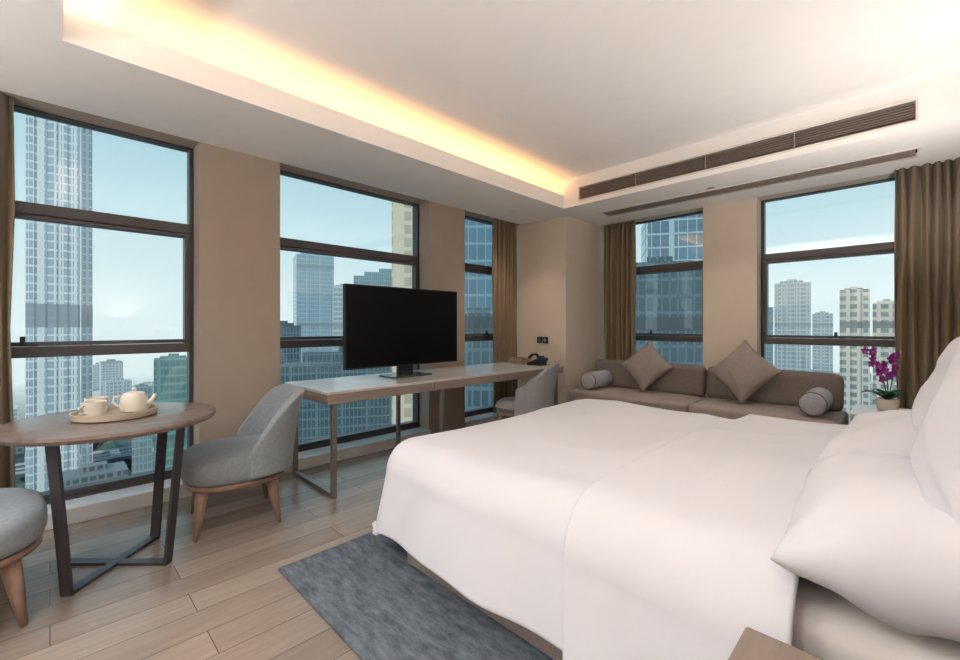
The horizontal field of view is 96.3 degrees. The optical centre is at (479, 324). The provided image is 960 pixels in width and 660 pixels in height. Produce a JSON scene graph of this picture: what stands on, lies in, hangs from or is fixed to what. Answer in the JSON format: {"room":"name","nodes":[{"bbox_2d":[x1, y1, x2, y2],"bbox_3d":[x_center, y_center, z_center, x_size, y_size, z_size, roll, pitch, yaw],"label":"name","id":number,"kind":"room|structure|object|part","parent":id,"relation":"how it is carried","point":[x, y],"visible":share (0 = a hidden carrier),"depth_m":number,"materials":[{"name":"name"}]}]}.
{"room":"hotel room","nodes":[
{"label":"hotel room","id":0,"kind":"room"},
{"bbox_2d":[0,448,393,659],"bbox_3d":[-0.106,1.280,2.298,4.500,0.120,7.900,0,0,45],"label":"floor","id":1,"kind":"structure","parent":0,"point":[224,595],"depth_m":2.02,"materials":[{"name":"brown wood"}]},
{"bbox_2d":[0,488,47,627],"bbox_3d":[-2.228,0.819,1.685,0.738,0.806,0.748,0,0,41],"label":"lounge chair","id":2,"kind":"object","parent":1,"relation":"on","point":[23,511],"visible":1,"depth_m":1.74,"materials":[{"name":"grey fabric"}]},
{"bbox_3d":[-1.887,1.083,1.742,0.100,0.279,0.066,0,0,-3],"label":"leg","id":3,"kind":"part","parent":2,"relation":"part of","materials":[{"name":"brown wood"}]},
{"bbox_3d":[-2.192,0.935,1.725,0.627,0.030,0.608,0,0,41],"label":"seat rail","id":4,"kind":"part","parent":2,"relation":"part of","materials":[{"name":"brown wood"}]},
{"bbox_3d":[-2.192,0.837,1.725,0.660,0.166,0.640,0,0,41],"label":"seat","id":5,"kind":"part","parent":2,"relation":"part of","materials":[{"name":"grey fabric"}]},
{"bbox_2d":[0,402,215,596],"bbox_3d":[-1.860,0.845,2.199,0.870,0.751,0.870,0,0,45],"label":"round table","id":6,"kind":"object","parent":1,"relation":"on","point":[52,431],"visible":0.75,"depth_m":2.05,"materials":[{"name":"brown wood"}]},
{"bbox_3d":[-1.860,0.863,1.902,0.095,0.715,0.095,0,0,45],"label":"leg","id":7,"kind":"part","parent":6,"relation":"part of","materials":[{"name":"metal"}]},
{"bbox_3d":[-2.157,0.863,2.199,0.085,0.715,0.050,0,0,0],"label":"leg","id":8,"kind":"part","parent":6,"relation":"part of","materials":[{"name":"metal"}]},
{"bbox_2d":[69,404,157,422],"bbox_3d":[-1.874,0.452,2.213,0.350,0.034,0.350,0,0,45],"label":"tray","id":9,"kind":"object","parent":6,"relation":"on","point":[113,413],"visible":0.75,"depth_m":2.12,"materials":[{"name":"brown wood"}]},
{"bbox_2d":[78,400,106,415],"bbox_3d":[-1.897,0.414,2.106,0.095,0.079,0.110,0,0,45],"label":"tea cup","id":10,"kind":"object","parent":9,"relation":"on","point":[93,407],"visible":0.87,"depth_m":2.08,"materials":[{"name":"beige ceramic"}]},
{"bbox_3d":[-1.905,0.410,2.058,0.011,0.049,0.031,0,0,20],"label":"cup handle","id":11,"kind":"part","parent":10,"relation":"part of","materials":[{"name":"beige ceramic"}]},
{"bbox_2d":[80,396,107,409],"bbox_3d":[-1.992,0.414,2.222,0.095,0.079,0.110,0,0,45],"label":"tea cup","id":12,"kind":"object","parent":9,"relation":"on","point":[94,397],"visible":0.32,"depth_m":2.23,"materials":[{"name":"beige ceramic"}]},
{"bbox_2d":[111,387,156,411],"bbox_3d":[-1.820,0.391,2.267,0.148,0.126,0.129,0,0,12],"label":"teapot","id":13,"kind":"object","parent":9,"relation":"on","point":[131,401],"visible":1,"depth_m":2.23,"materials":[{"name":"beige ceramic"}]},
{"bbox_3d":[-1.886,0.397,2.233,0.043,0.066,0.013,0,0,-36],"label":"handle","id":14,"kind":"part","parent":13,"relation":"part of","materials":[{"name":"beige ceramic"}]},
{"bbox_3d":[-1.766,0.399,2.302,0.059,0.066,0.032,0,0,-34],"label":"spout","id":15,"kind":"part","parent":13,"relation":"part of","materials":[{"name":"beige ceramic"}]},
{"bbox_3d":[-1.860,0.863,2.496,0.050,0.715,0.085,0,0,0],"label":"leg","id":16,"kind":"part","parent":6,"relation":"part of","materials":[{"name":"metal"}]},
{"bbox_3d":[-1.563,0.863,2.199,0.085,0.715,0.050,0,0,0],"label":"leg","id":17,"kind":"part","parent":6,"relation":"part of","materials":[{"name":"metal"}]},
{"bbox_2d":[181,384,304,542],"bbox_3d":[-1.511,0.819,2.760,0.688,0.806,0.698,0,0,-35],"label":"lounge chair","id":18,"kind":"object","parent":1,"relation":"on","point":[262,448],"visible":0.98,"depth_m":2.57,"materials":[{"name":"grey fabric"}]},
{"bbox_3d":[-1.826,1.083,2.791,0.090,0.278,0.069,0,0,40],"label":"leg","id":19,"kind":"part","parent":18,"relation":"part of","materials":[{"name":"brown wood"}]},
{"bbox_3d":[-1.590,1.083,2.454,0.069,0.278,0.090,0,0,-20],"label":"leg","id":20,"kind":"part","parent":18,"relation":"part of","materials":[{"name":"brown wood"}]},
{"bbox_3d":[-1.556,0.837,2.729,0.580,0.166,0.620,0,0,-35],"label":"seat","id":21,"kind":"part","parent":18,"relation":"part of","materials":[{"name":"grey fabric"}]},
{"bbox_3d":[-1.556,0.935,2.729,0.551,0.030,0.589,0,0,-35],"label":"seat rail","id":22,"kind":"part","parent":18,"relation":"part of","materials":[{"name":"brown wood"}]},
{"bbox_3d":[-1.521,1.083,3.005,0.069,0.278,0.090,0,0,-20],"label":"leg","id":23,"kind":"part","parent":18,"relation":"part of","materials":[{"name":"brown wood"}]},
{"bbox_3d":[-1.285,1.083,2.668,0.090,0.278,0.069,0,0,40],"label":"leg","id":24,"kind":"part","parent":18,"relation":"part of","materials":[{"name":"brown wood"}]},
{"bbox_2d":[278,532,553,659],"bbox_3d":[0.700,1.213,2.482,1.920,0.014,2.900,0,0,45],"label":"rug","id":25,"kind":"object","parent":1,"relation":"on","point":[365,588],"visible":0.26,"depth_m":1.82,"materials":[{"name":"grey carpet"}]},
{"bbox_2d":[372,399,959,659],"bbox_3d":[0.947,0.857,2.234,2.380,0.685,2.307,0,0,45],"label":"bed","id":26,"kind":"object","parent":25,"relation":"on","point":[585,529],"visible":0.9,"depth_m":1.50,"materials":[{"name":"fabric"}]},
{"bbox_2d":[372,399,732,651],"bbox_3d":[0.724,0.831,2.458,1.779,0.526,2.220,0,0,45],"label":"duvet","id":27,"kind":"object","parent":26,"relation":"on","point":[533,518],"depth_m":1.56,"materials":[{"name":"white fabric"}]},
{"bbox_2d":[770,452,959,642],"bbox_3d":[1.131,0.522,1.103,0.577,0.328,0.806,0,0,45],"label":"bed pillow","id":28,"kind":"object","parent":26,"relation":"on","point":[861,528],"depth_m":0.93,"materials":[{"name":"white fabric"}]},
{"bbox_2d":[815,410,918,462],"bbox_3d":[1.739,0.521,1.725,0.550,0.343,0.820,0,0,45],"label":"bed pillow","id":29,"kind":"object","parent":26,"relation":"on","point":[888,431],"depth_m":1.63,"materials":[{"name":"white fabric"}]},
{"bbox_3d":[1.036,0.802,2.125,2.100,0.235,1.930,0,0,45],"label":"mattress","id":30,"kind":"part","parent":26,"relation":"part of","materials":[{"name":"beige fabric"}]},
{"bbox_2d":[910,354,959,522],"bbox_3d":[1.274,0.250,1.046,0.323,0.447,0.760,0,0,45],"label":"bed pillow","id":31,"kind":"object","parent":26,"relation":"on","point":[935,452],"visible":0.98,"depth_m":0.97,"materials":[{"name":"white fabric"}]},
{"bbox_2d":[911,337,959,430],"bbox_3d":[1.895,0.250,1.669,0.312,0.447,0.760,0,0,45],"label":"bed pillow","id":32,"kind":"object","parent":26,"relation":"on","point":[927,392],"visible":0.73,"depth_m":1.61,"materials":[{"name":"white fabric"}]},
{"bbox_2d":[285,362,563,497],"bbox_3d":[-0.308,0.843,4.246,2.870,0.755,0.760,0,0,-45],"label":"desk","id":33,"kind":"object","parent":1,"relation":"on","point":[332,392],"visible":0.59,"depth_m":3.60,"materials":[{"name":"beige wood"}]},
{"bbox_3d":[-1.273,0.887,3.281,0.700,0.665,0.036,0,0,45],"label":"leg frame","id":34,"kind":"part","parent":33,"relation":"part of","materials":[{"name":"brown metal"}]},
{"bbox_2d":[343,283,456,378],"bbox_3d":[-0.682,0.062,3.956,0.240,0.805,1.230,0,0,45],"label":"television","id":35,"kind":"object","parent":33,"relation":"on","point":[384,326],"visible":1,"depth_m":3.86,"materials":[{"name":"black plastic"}]},
{"bbox_3d":[-0.566,0.887,3.988,0.700,0.665,0.036,0,0,45],"label":"leg frame","id":36,"kind":"part","parent":33,"relation":"part of","materials":[{"name":"brown metal"}]},
{"bbox_2d":[509,357,529,363],"bbox_3d":[0.477,0.429,5.215,0.200,0.072,0.150,0,0,45],"label":"tissue box","id":37,"kind":"object","parent":33,"relation":"on","point":[515,360],"visible":0.84,"depth_m":5.15,"materials":[{"name":"brown wood"}]},
{"bbox_3d":[0.636,0.887,5.190,0.700,0.665,0.036,0,0,45],"label":"leg frame","id":38,"kind":"part","parent":33,"relation":"part of","materials":[{"name":"brown metal"}]},
{"bbox_2d":[527,353,547,365],"bbox_3d":[0.670,0.404,5.007,0.195,0.146,0.198,0,0,45],"label":"desk telephone","id":39,"kind":"object","parent":33,"relation":"on","point":[541,360],"depth_m":4.96,"materials":[{"name":"black plastic"}]},
{"bbox_2d":[495,361,558,419],"bbox_3d":[0.475,0.790,4.312,0.626,0.863,0.631,0,0,17],"label":"desk chair","id":40,"kind":"object","parent":1,"relation":"on","point":[538,393],"depth_m":4.03,"materials":[{"name":"grey fabric"}]},
{"bbox_2d":[569,359,848,424],"bbox_3d":[2.154,0.822,4.445,2.480,0.796,0.692,0,0,45],"label":"sofa","id":41,"kind":"object","parent":1,"relation":"on","point":[683,388],"visible":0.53,"depth_m":4.22,"materials":[{"name":"brown fabric"}]},
{"bbox_2d":[581,370,612,388],"bbox_3d":[1.387,0.643,5.092,0.197,0.197,0.443,0,0,45],"label":"bolster cushion","id":42,"kind":"object","parent":41,"relation":"on","point":[589,380],"visible":1,"depth_m":4.97,"materials":[{"name":"grey fabric"}]},
{"bbox_2d":[569,386,706,411],"bbox_3d":[1.745,0.890,4.846,1.335,0.290,0.680,0,0,45],"label":"seat cushion","id":43,"kind":"object","parent":41,"relation":"on","point":[673,400],"depth_m":4.61,"materials":[{"name":"brown fabric"}]},
{"bbox_2d":[621,341,673,390],"bbox_3d":[1.856,0.455,4.798,0.593,0.565,0.226,0,0,45],"label":"throw pillow","id":44,"kind":"object","parent":41,"relation":"on","point":[646,365],"visible":1,"depth_m":4.72,"materials":[{"name":"brown fabric"}]},
{"bbox_2d":[594,359,706,396],"bbox_3d":[1.931,0.601,5.014,1.300,0.354,0.202,0,0,45],"label":"cushion","id":45,"kind":"object","parent":41,"relation":"on","point":[683,379],"depth_m":4.73,"materials":[{"name":"brown fabric"}]},
{"bbox_2d":[708,340,781,403],"bbox_3d":[2.503,0.440,4.087,0.633,0.604,0.254,0,0,45],"label":"throw pillow","id":46,"kind":"object","parent":41,"relation":"on","point":[743,371],"visible":1,"depth_m":4.01,"materials":[{"name":"brown fabric"}]},
{"bbox_2d":[688,397,848,424],"bbox_3d":[2.625,0.890,3.965,1.135,0.290,0.680,0,0,45],"label":"seat cushion","id":47,"kind":"object","parent":41,"relation":"on","point":[724,407],"depth_m":3.87,"materials":[{"name":"brown fabric"}]},
{"bbox_2d":[706,366,843,411],"bbox_3d":[2.794,0.601,4.151,1.100,0.354,0.202,0,0,45],"label":"cushion","id":48,"kind":"object","parent":41,"relation":"on","point":[785,389],"depth_m":3.98,"materials":[{"name":"brown fabric"}]},
{"bbox_2d":[798,387,833,415],"bbox_3d":[2.844,0.643,3.636,0.197,0.197,0.443,0,0,45],"label":"bolster cushion","id":49,"kind":"object","parent":41,"relation":"on","point":[815,402],"visible":1,"depth_m":3.49,"materials":[{"name":"grey fabric"}]},
{"bbox_2d":[728,627,822,659],"bbox_3d":[0.594,0.945,0.537,0.600,0.550,0.600,0,0,45],"label":"nightstand","id":50,"kind":"object","parent":1,"relation":"on","point":[752,644],"visible":1,"depth_m":0.89,"materials":[{"name":"beige wood"}]},
{"bbox_2d":[849,404,911,418],"bbox_3d":[3.323,0.955,3.337,0.660,0.530,0.580,0,0,45],"label":"side table","id":51,"kind":"object","parent":1,"relation":"on","point":[857,409],"visible":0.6,"depth_m":3.51,"materials":[{"name":"white paint"}]},
{"bbox_2d":[861,346,915,410],"bbox_3d":[3.310,0.430,3.482,0.336,0.518,0.332,0,0,45],"label":"potted orchid","id":52,"kind":"object","parent":51,"relation":"on","point":[886,401],"visible":0.98,"depth_m":3.45,"materials":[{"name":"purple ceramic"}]},
{"bbox_3d":[3.288,0.642,3.472,0.150,0.094,0.150,0,0,45],"label":"pot","id":53,"kind":"part","parent":52,"relation":"part of","materials":[{"name":"beige ceramic"}]},
{"bbox_2d":[0,91,519,444],"bbox_3d":[-1.902,-0.255,3.472,0.300,2.950,6.620,0,0,45],"label":"wall","id":54,"kind":"structure","parent":0,"point":[237,194],"depth_m":3.33,"materials":[{"name":"beige paint"}]},
{"bbox_2d":[0,92,15,487],"bbox_3d":[-2.887,-0.114,2.342,0.076,2.428,0.494,0,0,45],"label":"curtain","id":55,"kind":"object","parent":54,"relation":"hanging from","point":[7,160],"visible":0.75,"depth_m":2.50,"materials":[{"name":"brown fabric"}]},
{"bbox_2d":[11,213,189,346],"bbox_3d":[-2.789,-0.273,2.624,0.105,0.815,1.710,0,0,45],"label":"window","id":56,"kind":"structure","parent":54,"relation":"in","point":[186,237],"depth_m":2.98,"materials":[{"name":"brown metal"}]},
{"bbox_3d":[-2.761,0.100,2.595,0.025,0.060,0.140,0,0,45],"label":"handle","id":57,"kind":"part","parent":56,"relation":"part of","materials":[{"name":"black metal"}]},
{"bbox_2d":[11,105,193,500],"bbox_3d":[-2.805,-0.115,2.640,0.100,2.430,1.766,0,0,45],"label":"frame","id":58,"kind":"object","parent":54,"relation":"attached to","point":[22,207],"visible":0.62,"depth_m":2.95,"materials":[{"name":"brown metal"}]},
{"bbox_2d":[45,475,171,503],"bbox_3d":[-2.809,1.110,2.643,0.090,0.020,1.766,0,0,45],"label":"window","id":59,"kind":"structure","parent":54,"relation":"in","point":[166,477],"depth_m":2.89,"materials":[{"name":"brown metal"}]},
{"bbox_2d":[44,479,191,530],"bbox_3d":[-2.745,1.170,2.579,0.290,0.100,1.766,0,0,45],"label":"sill","id":60,"kind":"structure","parent":54,"relation":"attached to","point":[86,508],"depth_m":2.78,"materials":[{"name":"stone"}]},
{"bbox_2d":[280,246,417,339],"bbox_3d":[-1.229,-0.273,4.205,0.075,0.815,1.487,0,0,45],"label":"window","id":61,"kind":"structure","parent":54,"relation":"in","point":[414,265],"depth_m":4.06,"materials":[{"name":"brown metal"}]},
{"bbox_2d":[280,170,418,448],"bbox_3d":[-1.234,-0.115,4.210,0.100,2.430,1.543,0,0,45],"label":"frame","id":62,"kind":"object","parent":54,"relation":"attached to","point":[287,242],"visible":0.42,"depth_m":4.15,"materials":[{"name":"brown metal"}]},
{"bbox_2d":[283,427,430,473],"bbox_3d":[-1.174,1.170,4.150,0.290,0.100,1.543,0,0,45],"label":"sill","id":63,"kind":"structure","parent":54,"relation":"attached to","point":[306,459],"depth_m":4.00,"materials":[{"name":"stone"}]},
{"bbox_2d":[298,425,419,451],"bbox_3d":[-1.238,1.110,4.214,0.090,0.020,1.543,0,0,45],"label":"window","id":64,"kind":"structure","parent":54,"relation":"in","point":[416,426],"depth_m":4.19,"materials":[{"name":"brown metal"}]},
{"bbox_2d":[431,423,464,433],"bbox_3d":[-1.104,1.175,4.050,0.012,0.090,2.634,0,0,45],"label":"baseboard","id":65,"kind":"structure","parent":54,"relation":"attached to","point":[461,425],"depth_m":4.83,"materials":[{"name":"brown wood"}]},
{"bbox_2d":[465,216,492,414],"bbox_3d":[0.042,-0.115,5.487,0.100,2.430,1.020,0,0,45],"label":"frame","id":66,"kind":"object","parent":54,"relation":"attached to","point":[468,266],"visible":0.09,"depth_m":5.38,"materials":[{"name":"brown metal"}]},
{"bbox_2d":[465,269,492,335],"bbox_3d":[0.048,-0.273,5.482,0.075,0.815,0.964,0,0,45],"label":"window","id":67,"kind":"structure","parent":54,"relation":"in","point":[466,270],"depth_m":5.34,"materials":[{"name":"brown metal"}]},
{"bbox_2d":[465,410,492,416],"bbox_3d":[0.039,1.110,5.491,0.090,0.020,1.020,0,0,45],"label":"window","id":68,"kind":"structure","parent":54,"relation":"in","point":[490,410],"depth_m":5.37,"materials":[{"name":"brown metal"}]},
{"bbox_2d":[465,412,506,427],"bbox_3d":[0.102,1.170,5.427,0.290,0.100,1.020,0,0,45],"label":"sill","id":69,"kind":"structure","parent":54,"relation":"attached to","point":[486,417],"depth_m":5.21,"materials":[{"name":"stone"}]},
{"bbox_2d":[492,219,517,412],"bbox_3d":[0.324,-0.114,5.552,0.076,2.428,0.474,0,0,45],"label":"curtain","id":70,"kind":"object","parent":54,"relation":"hanging from","point":[504,239],"visible":0.7,"depth_m":5.50,"materials":[{"name":"brown fabric"}]},
{"bbox_2d":[0,0,959,225],"bbox_3d":[-0.106,-1.540,2.298,4.500,0.420,7.900,0,0,45],"label":"ceiling","id":71,"kind":"structure","parent":0,"point":[491,108],"depth_m":2.79,"materials":[{"name":"paint"}]},
{"bbox_2d":[578,98,917,200],"bbox_3d":[2.060,-1.454,3.870,2.640,0.158,0.111,0,0,45],"label":"ceiling vent","id":72,"kind":"object","parent":71,"relation":"in","point":[905,114],"visible":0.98,"depth_m":3.52,"materials":[{"name":"metal"}]},
{"bbox_2d":[598,147,920,216],"bbox_3d":[2.432,-1.346,4.243,2.680,0.046,0.260,0,0,45],"label":"return air slot","id":73,"kind":"object","parent":71,"relation":"attached to","point":[911,152],"visible":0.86,"depth_m":3.94,"materials":[{"name":"metal"}]},
{"bbox_2d":[894,157,959,408],"bbox_3d":[3.704,-0.114,3.547,0.414,2.428,0.076,0,0,45],"label":"curtain","id":74,"kind":"object","parent":71,"relation":"hanging from","point":[927,196],"visible":0.66,"depth_m":3.56,"materials":[{"name":"brown curtain fabric"}]},
{"bbox_2d":[516,215,604,405],"bbox_3d":[1.068,-0.255,5.947,1.000,2.950,1.080,0,0,45],"label":"pillar","id":75,"kind":"structure","parent":0,"point":[560,260],"depth_m":5.48,"materials":[{"name":"beige paint"}]},
{"bbox_2d":[537,337,547,342],"bbox_3d":[0.790,0.190,5.450,0.170,0.080,0.014,0,0,45],"label":"wall socket","id":76,"kind":"object","parent":75,"relation":"attached to","point":[539,339],"visible":1,"depth_m":5.44,"materials":[{"name":"black plastic"}]},
{"bbox_2d":[601,173,894,397],"bbox_3d":[2.867,-0.255,4.706,3.300,2.950,0.290,0,0,45],"label":"wall","id":77,"kind":"structure","parent":0,"point":[731,230],"depth_m":4.65,"materials":[{"name":"beige paint"}]},
{"bbox_2d":[604,220,635,359],"bbox_3d":[1.823,-0.114,5.612,0.454,2.428,0.076,0,0,45],"label":"curtain","id":78,"kind":"object","parent":77,"relation":"hanging from","point":[619,238],"visible":0.7,"depth_m":5.59,"materials":[{"name":"brown curtain fabric"}]},
{"bbox_2d":[635,267,702,336],"bbox_3d":[2.193,-0.273,5.447,1.242,0.815,0.075,0,0,45],"label":"window","id":79,"kind":"structure","parent":77,"relation":"in","point":[696,268],"depth_m":5.21,"materials":[{"name":"brown metal"}]},
{"bbox_2d":[636,211,702,341],"bbox_3d":[2.198,-0.115,5.452,1.298,2.430,0.100,0,0,45],"label":"frame","id":80,"kind":"object","parent":77,"relation":"attached to","point":[693,264],"visible":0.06,"depth_m":5.26,"materials":[{"name":"brown metal"}]},
{"bbox_2d":[761,177,894,359],"bbox_3d":[3.469,-0.115,4.182,1.248,2.430,0.100,0,0,45],"label":"frame","id":81,"kind":"object","parent":77,"relation":"attached to","point":[885,246],"visible":0.41,"depth_m":4.28,"materials":[{"name":"brown metal"}]},
{"bbox_2d":[764,250,894,338],"bbox_3d":[3.464,-0.273,4.176,1.192,0.815,0.075,0,0,45],"label":"window","id":82,"kind":"structure","parent":77,"relation":"in","point":[766,263],"depth_m":4.36,"materials":[{"name":"brown metal"}]},
{"bbox_2d":[827,332,845,338],"bbox_3d":[3.425,0.100,4.138,0.140,0.060,0.025,0,0,45],"label":"handle","id":83,"kind":"object","parent":82,"relation":"attached to","point":[835,333],"visible":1,"depth_m":4.13,"materials":[{"name":"black plastic"}]},
{"label":"outside","id":84,"kind":"structure","parent":0,"visible":0},
{"bbox_2d":[11,330,872,479],"bbox_3d":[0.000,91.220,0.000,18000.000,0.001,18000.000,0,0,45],"label":"ground","id":85,"kind":"structure","parent":84,"point":[139,368],"depth_m":1104.92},
{"bbox_2d":[25,114,79,491],"bbox_3d":[-217.001,-60.233,218.903,19.373,302.906,18.405,0,0,-45],"label":"glass skyscraper","id":86,"kind":"structure","parent":85,"relation":"on","point":[52,148],"depth_m":212.01,"materials":[{"name":"glass"},{"name":"concrete"}]},
{"bbox_2d":[15,441,131,487],"bbox_3d":[-44.906,85.112,234.829,471.560,16.401,401.885,0,0,45],"label":"park trees","id":87,"kind":"object","parent":85,"relation":"on","point":[99,446],"visible":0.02,"depth_m":282.25,"materials":[{"name":"green plant"}]},
{"bbox_2d":[14,441,153,482],"bbox_3d":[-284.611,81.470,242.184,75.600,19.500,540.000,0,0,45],"label":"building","id":88,"kind":"structure","parent":85,"relation":"on","point":[117,454],"depth_m":259.07,"materials":[{"name":"concrete"}]},
{"bbox_2d":[15,447,153,487],"bbox_3d":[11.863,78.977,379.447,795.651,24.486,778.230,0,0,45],"label":"blocks","id":89,"kind":"object","parent":85,"relation":"on","point":[96,471],"visible":0.02,"depth_m":208.06},
{"bbox_2d":[81,128,92,464],"bbox_3d":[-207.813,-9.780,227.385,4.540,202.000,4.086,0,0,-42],"label":"glass skyscraper","id":90,"kind":"structure","parent":85,"relation":"on","point":[86,134],"depth_m":225.74,"materials":[{"name":"glass"},{"name":"concrete"}]},
{"bbox_2d":[101,379,112,395],"bbox_3d":[-408.550,75.921,476.664,17.314,30.597,15.582,0,0,-41],"label":"office tower","id":91,"kind":"structure","parent":85,"relation":"on","point":[102,383],"depth_m":466.48,"materials":[{"name":"blue glass"}]},
{"bbox_2d":[132,383,151,474],"bbox_3d":[-162.752,59.641,207.193,7.714,63.157,6.943,0,0,-38],"label":"office tower","id":92,"kind":"structure","parent":85,"relation":"on","point":[141,446],"depth_m":204.74,"materials":[{"name":"glass"}]},
{"bbox_2d":[154,353,186,469],"bbox_3d":[-131.045,51.683,184.399,13.823,79.074,12.441,0,0,-35],"label":"office tower","id":93,"kind":"structure","parent":85,"relation":"on","point":[170,370],"depth_m":178.75,"materials":[{"name":"teal glass"}]},
{"bbox_2d":[280,321,300,364],"bbox_3d":[-102.771,44.495,224.991,16.336,93.450,14.703,0,0,-25],"label":"office tower","id":94,"kind":"structure","parent":85,"relation":"on","point":[287,329],"depth_m":219.81,"materials":[{"name":"blue glass"}]},
{"bbox_2d":[293,253,333,361],"bbox_3d":[-149.649,12.916,385.817,30.718,156.608,27.646,0,0,-29],"label":"office tower","id":95,"kind":"structure","parent":85,"relation":"on","point":[313,274],"depth_m":373.73,"materials":[{"name":"blue glass"}]},
{"bbox_2d":[280,346,391,442],"bbox_3d":[-47.346,48.658,173.662,60.825,85.124,20.000,0,0,-15],"label":"building","id":96,"kind":"structure","parent":85,"relation":"on","point":[314,417],"depth_m":162.28,"materials":[{"name":"blue glass"}]},
{"bbox_2d":[333,284,342,349],"bbox_3d":[-93.020,31.817,290.593,12.043,118.806,11.441,0,0,-18],"label":"office tower","id":97,"kind":"structure","parent":85,"relation":"on","point":[338,289],"depth_m":284.29,"materials":[{"name":"blue glass"}]},
{"bbox_2d":[354,269,391,286],"bbox_3d":[-77.536,22.142,366.350,54.367,138.155,48.930,0,0,-12],"label":"office tower","id":98,"kind":"structure","parent":85,"relation":"on","point":[383,277],"depth_m":341.37,"materials":[{"name":"blue glass"}]},
{"bbox_2d":[392,202,411,424],"bbox_3d":[-19.539,21.403,123.363,10.891,139.634,9.802,0,0,-9],"label":"apartment tower","id":99,"kind":"structure","parent":85,"relation":"on","point":[401,213],"depth_m":118.12,"materials":[{"name":"beige concrete"}]},
{"bbox_2d":[13,359,872,420],"bbox_3d":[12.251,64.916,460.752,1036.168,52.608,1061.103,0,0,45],"label":"blocks","id":100,"kind":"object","parent":85,"relation":"on","point":[109,369],"visible":0.06,"depth_m":498.09},
{"bbox_2d":[465,219,492,313],"bbox_3d":[1.083,15.313,95.437,12.095,151.814,10.886,0,0,1],"label":"glass office block","id":101,"kind":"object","parent":85,"relation":"on","point":[478,236],"depth_m":90.01,"materials":[{"name":"blue glass"}]},
{"bbox_2d":[465,308,492,409],"bbox_3d":[0.000,44.042,81.000,15.708,94.356,12.000,0,0,0],"label":"office tower","id":102,"kind":"structure","parent":85,"relation":"on","point":[477,320],"depth_m":75.01,"materials":[{"name":"blue glass"}]},
{"bbox_2d":[635,256,702,365],"bbox_3d":[39.445,38.290,94.065,19.068,105.860,14.000,0,0,18],"label":"office tower","id":103,"kind":"structure","parent":85,"relation":"on","point":[671,302],"depth_m":86.95,"materials":[{"name":"blue glass"}]},
{"bbox_2d":[641,214,702,261],"bbox_3d":[56.626,30.720,121.158,19.417,121.000,17.475,0,0,15],"label":"glass office block","id":104,"kind":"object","parent":85,"relation":"on","point":[681,238],"visible":0.17,"depth_m":113.45,"materials":[{"name":"blue glass"}]},
{"bbox_2d":[766,307,772,364],"bbox_3d":[205.394,37.864,317.491,18.082,106.712,16.273,0,0,33],"label":"office tower","id":105,"kind":"structure","parent":85,"relation":"on","point":[769,347],"depth_m":306.68,"materials":[{"name":"blue glass"}]},
{"bbox_2d":[774,279,810,371],"bbox_3d":[240.695,28.044,331.288,22.340,126.351,21.223,0,0,36],"label":"office tower","id":106,"kind":"structure","parent":85,"relation":"on","point":[792,297],"depth_m":323.60,"materials":[{"name":"white glass"}]},
{"bbox_2d":[812,311,832,372],"bbox_3d":[328.149,39.063,411.802,15.429,104.314,14.657,0,0,39],"label":"apartment tower","id":107,"kind":"structure","parent":85,"relation":"on","point":[822,321],"depth_m":406.18,"materials":[{"name":"grey concrete"}]},
{"bbox_2d":[840,286,869,422],"bbox_3d":[146.943,38.058,168.741,8.831,106.325,8.390,0,0,41],"label":"apartment tower","id":108,"kind":"structure","parent":85,"relation":"on","point":[854,301],"depth_m":165.56,"materials":[{"name":"beige concrete"}]},
{"bbox_2d":[873,299,896,405],"bbox_3d":[158.980,40.623,168.117,7.959,101.194,7.561,0,0,43],"label":"apartment tower","id":109,"kind":"structure","parent":85,"relation":"on","point":[883,311],"depth_m":166.25,"materials":[{"name":"beige concrete"}]}
]}

